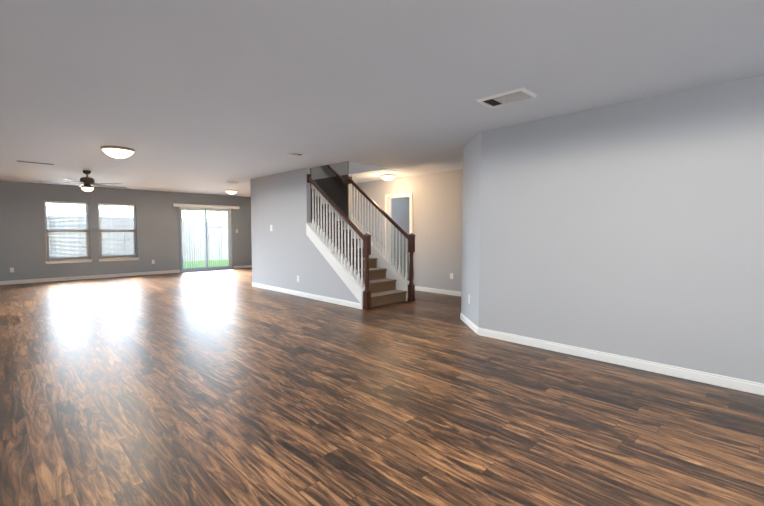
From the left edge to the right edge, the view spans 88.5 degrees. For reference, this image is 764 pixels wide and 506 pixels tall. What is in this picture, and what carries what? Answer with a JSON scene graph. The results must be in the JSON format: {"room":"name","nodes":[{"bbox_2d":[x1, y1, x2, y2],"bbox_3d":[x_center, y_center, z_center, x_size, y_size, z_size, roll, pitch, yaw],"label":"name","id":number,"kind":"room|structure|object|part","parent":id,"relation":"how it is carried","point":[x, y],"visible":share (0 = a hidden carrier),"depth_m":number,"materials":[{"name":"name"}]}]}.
{"room":"empty living room","nodes":[
{"label":"empty living room","id":0,"kind":"room"},
{"bbox_2d":[0,181,251,280],"bbox_3d":[-6.591,-0.603,11.624,10.600,2.440,0.160,-3,4,-45],"label":"wall","id":1,"kind":"structure","parent":0,"point":[22,238],"depth_m":10.50,"materials":[{"name":"grey paint"}]},
{"bbox_2d":[44,202,89,260],"bbox_3d":[-8.121,-0.570,10.120,0.890,1.500,0.085,-3,4,-45],"label":"window","id":2,"kind":"structure","parent":1,"relation":"in","point":[88,254],"depth_m":10.09,"materials":[{"name":"clear glass"}]},
{"bbox_2d":[44,201,89,260],"bbox_3d":[-8.079,-0.569,10.078,0.866,1.494,0.055,-3,4,-45],"label":"window blind","id":3,"kind":"object","parent":2,"relation":"attached to","point":[48,218],"visible":0.94,"depth_m":10.06,"materials":[{"name":"white plastic"}]},
{"bbox_2d":[45,259,91,263],"bbox_3d":[-8.070,0.220,10.112,0.950,0.074,0.120,-3,4,-45],"label":"window sill","id":4,"kind":"structure","parent":1,"relation":"attached to","point":[67,261],"depth_m":10.07,"materials":[{"name":"white wood"}]},
{"bbox_2d":[98,205,136,258],"bbox_3d":[-7.350,-0.612,10.889,0.890,1.500,0.085,-3,4,-45],"label":"window","id":5,"kind":"structure","parent":1,"relation":"in","point":[104,256],"depth_m":10.88,"materials":[{"name":"clear glass"}]},
{"bbox_3d":[-7.357,-0.613,10.896,0.800,1.410,0.006,-3,4,-45],"label":"glass","id":6,"kind":"part","parent":5,"relation":"part of","materials":[{"name":"glass"}]},
{"bbox_2d":[98,203,136,258],"bbox_3d":[-7.308,-0.611,10.847,0.866,1.494,0.055,-3,4,-45],"label":"window blind","id":7,"kind":"object","parent":5,"relation":"attached to","point":[101,219],"visible":1,"depth_m":10.84,"materials":[{"name":"white plastic"}]},
{"bbox_2d":[99,257,138,261],"bbox_3d":[-7.299,0.177,10.881,0.950,0.074,0.120,-3,4,-45],"label":"window sill","id":8,"kind":"structure","parent":1,"relation":"attached to","point":[118,259],"depth_m":10.84,"materials":[{"name":"white wood"}]},
{"bbox_2d":[179,207,231,271],"bbox_3d":[-5.645,-0.451,12.589,1.630,2.030,0.125,-3,4,-45],"label":"sliding door","id":9,"kind":"structure","parent":1,"relation":"in","point":[229,246],"depth_m":12.58,"materials":[{"name":"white glass"}]},
{"bbox_2d":[172,203,238,208],"bbox_3d":[-5.536,-1.474,12.438,2.050,0.100,0.111,-3,4,-45],"label":"valance","id":10,"kind":"object","parent":1,"relation":"attached to","point":[203,206],"visible":1,"depth_m":12.31,"materials":[{"name":"grey wood"}]},
{"bbox_2d":[180,208,232,271],"bbox_3d":[-5.551,-0.431,12.497,1.613,1.950,0.078,-3,4,-45],"label":"vertical blind","id":11,"kind":"object","parent":1,"relation":"attached to","point":[203,238],"visible":1,"depth_m":12.40,"materials":[{"name":"white plastic"}]},
{"bbox_2d":[250,168,359,302],"bbox_3d":[-1.612,-1.661,7.572,0.110,5.000,3.760,-3,4,-45],"label":"wall","id":12,"kind":"structure","parent":0,"point":[285,252],"depth_m":7.83,"materials":[{"name":"grey paint"}]},
{"bbox_2d":[311,161,351,219],"bbox_3d":[-0.841,-1.703,8.341,0.110,5.000,3.760,-3,4,-45],"label":"wall","id":13,"kind":"structure","parent":0,"point":[333,187],"depth_m":8.40,"materials":[{"name":"grey paint"}]},
{"bbox_2d":[0,268,763,505],"bbox_3d":[-0.722,0.990,5.827,10.600,0.100,16.850,-3,4,-45],"label":"floor","id":14,"kind":"structure","parent":0,"point":[228,387],"depth_m":2.75,"materials":[{"name":"brown wood"}]},
{"bbox_2d":[306,165,415,309],"bbox_3d":[-1.114,-0.977,7.883,1.230,3.600,3.668,-3,4,-45],"label":"staircase","id":15,"kind":"structure","parent":14,"relation":"on","point":[368,272],"depth_m":7.10,"materials":[{"name":"white wood"}]},
{"bbox_2d":[0,0,763,196],"bbox_3d":[-0.722,-1.664,5.680,10.600,0.335,16.850,-3,4,-45],"label":"ceiling","id":16,"kind":"structure","parent":0,"point":[213,97],"depth_m":2.95,"materials":[{"name":"paint"}]},
{"bbox_2d":[16,160,54,164],"bbox_3d":[-5.944,-1.549,6.727,0.504,0.008,0.124,-3,4,-45],"label":"ceiling vent","id":17,"kind":"object","parent":16,"relation":"in","point":[34,162],"visible":0.98,"depth_m":6.68,"materials":[{"name":"white metal"}]},
{"bbox_2d":[39,170,124,194],"bbox_3d":[-5.793,-1.282,7.700,1.424,0.649,1.364,-3,4,-45],"label":"ceiling fan","id":18,"kind":"object","parent":16,"relation":"hanging from","point":[86,182],"visible":1,"depth_m":7.58,"materials":[{"name":"brown metal"}]},
{"bbox_3d":[-5.759,-1.439,7.654,0.236,0.329,0.236,-3,4,-45],"label":"motor","id":19,"kind":"part","parent":18,"relation":"part of","materials":[{"name":"brown metal"}]},
{"bbox_3d":[-5.759,-1.238,7.665,0.200,0.075,0.198,-3,4,-45],"label":"lamp shade","id":20,"kind":"part","parent":18,"relation":"part of","materials":[{"name":"white glass"}]},
{"bbox_2d":[101,146,134,159],"bbox_3d":[-3.780,-1.415,5.614,0.408,0.153,0.408,-3,4,-45],"label":"ceiling lamp","id":21,"kind":"object","parent":16,"relation":"attached to","point":[118,152],"visible":1,"depth_m":5.50,"materials":[{"name":"white glass"}]},
{"bbox_2d":[226,190,237,194],"bbox_3d":[-4.336,-1.739,11.297,0.328,0.133,0.328,-3,4,-45],"label":"ceiling lamp","id":22,"kind":"object","parent":16,"relation":"attached to","point":[231,192],"visible":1,"depth_m":11.20,"materials":[{"name":"white glass"}]},
{"bbox_2d":[287,151,307,155],"bbox_3d":[-1.284,-1.499,5.927,0.244,0.019,0.204,-3,4,-45],"label":"ceiling vent","id":23,"kind":"object","parent":16,"relation":"in","point":[295,153],"visible":0.98,"depth_m":5.91,"materials":[{"name":"white metal"}]},
{"bbox_2d":[380,174,395,180],"bbox_3d":[0.124,-1.570,8.238,0.328,0.133,0.328,-3,4,-45],"label":"ceiling lamp","id":24,"kind":"object","parent":16,"relation":"attached to","point":[387,177],"visible":1,"depth_m":8.13,"materials":[{"name":"white glass"}]},
{"bbox_3d":[0.124,-1.553,8.239,0.300,0.100,0.300,-3,4,-45],"label":"lamp shade","id":25,"kind":"part","parent":24,"relation":"part of","materials":[{"name":"white glass"}]},
{"bbox_2d":[476,87,537,107],"bbox_3d":[1.097,-1.363,3.461,0.284,0.019,0.444,-3,4,-45],"label":"ceiling vent","id":26,"kind":"object","parent":16,"relation":"in","point":[509,97],"visible":1,"depth_m":3.44,"materials":[{"name":"white metal"}]},
{"bbox_2d":[391,197,409,276],"bbox_3d":[0.161,-0.524,10.201,1.620,2.440,0.100,-3,4,-45],"label":"wall","id":27,"kind":"structure","parent":0,"point":[400,212],"depth_m":10.46,"materials":[{"name":"grey paint"}]},
{"bbox_2d":[352,169,462,291],"bbox_3d":[-1.066,-0.524,10.205,0.110,2.440,9.660,-3,4,-45],"label":"wall","id":28,"kind":"structure","parent":0,"point":[437,223],"depth_m":8.05,"materials":[{"name":"grey paint"}]},
{"bbox_2d":[385,192,412,281],"bbox_3d":[0.404,-0.271,8.745,0.142,2.095,0.830,-3,4,-45],"label":"door frame","id":29,"kind":"structure","parent":28,"relation":"attached to","point":[399,195],"depth_m":8.76,"materials":[{"name":"white wood"}]},
{"bbox_2d":[461,74,763,383],"bbox_3d":[3.979,-0.157,3.572,2.360,2.440,6.870,-3,4,-45],"label":"wall","id":30,"kind":"structure","parent":0,"point":[633,229],"depth_m":3.59,"materials":[{"name":"grey paint"}]},
{"bbox_2d":[0,265,763,395],"bbox_3d":[-1.341,0.928,5.204,7.450,0.092,16.450,-3,4,-45],"label":"baseboard","id":31,"kind":"structure","parent":30,"relation":"attached to","point":[715,379],"depth_m":4.11,"materials":[{"name":"white wood"}]},
{"label":"outside","id":32,"kind":"structure","parent":0,"visible":0},
{"bbox_2d":[183,259,228,267],"bbox_3d":[-15.208,0.166,22.149,50.000,0.060,26.750,-3,4,-45],"label":"lawn","id":33,"kind":"structure","parent":32,"point":[198,264],"depth_m":16.58,"materials":[{"name":"green plant"}]},
{"bbox_2d":[47,215,227,261],"bbox_3d":[-9.629,-0.547,16.862,50.490,1.950,0.130,-3,4,-45],"label":"fence","id":34,"kind":"object","parent":33,"relation":"on","point":[222,236],"depth_m":17.65,"materials":[{"name":"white wood"}]}
]}

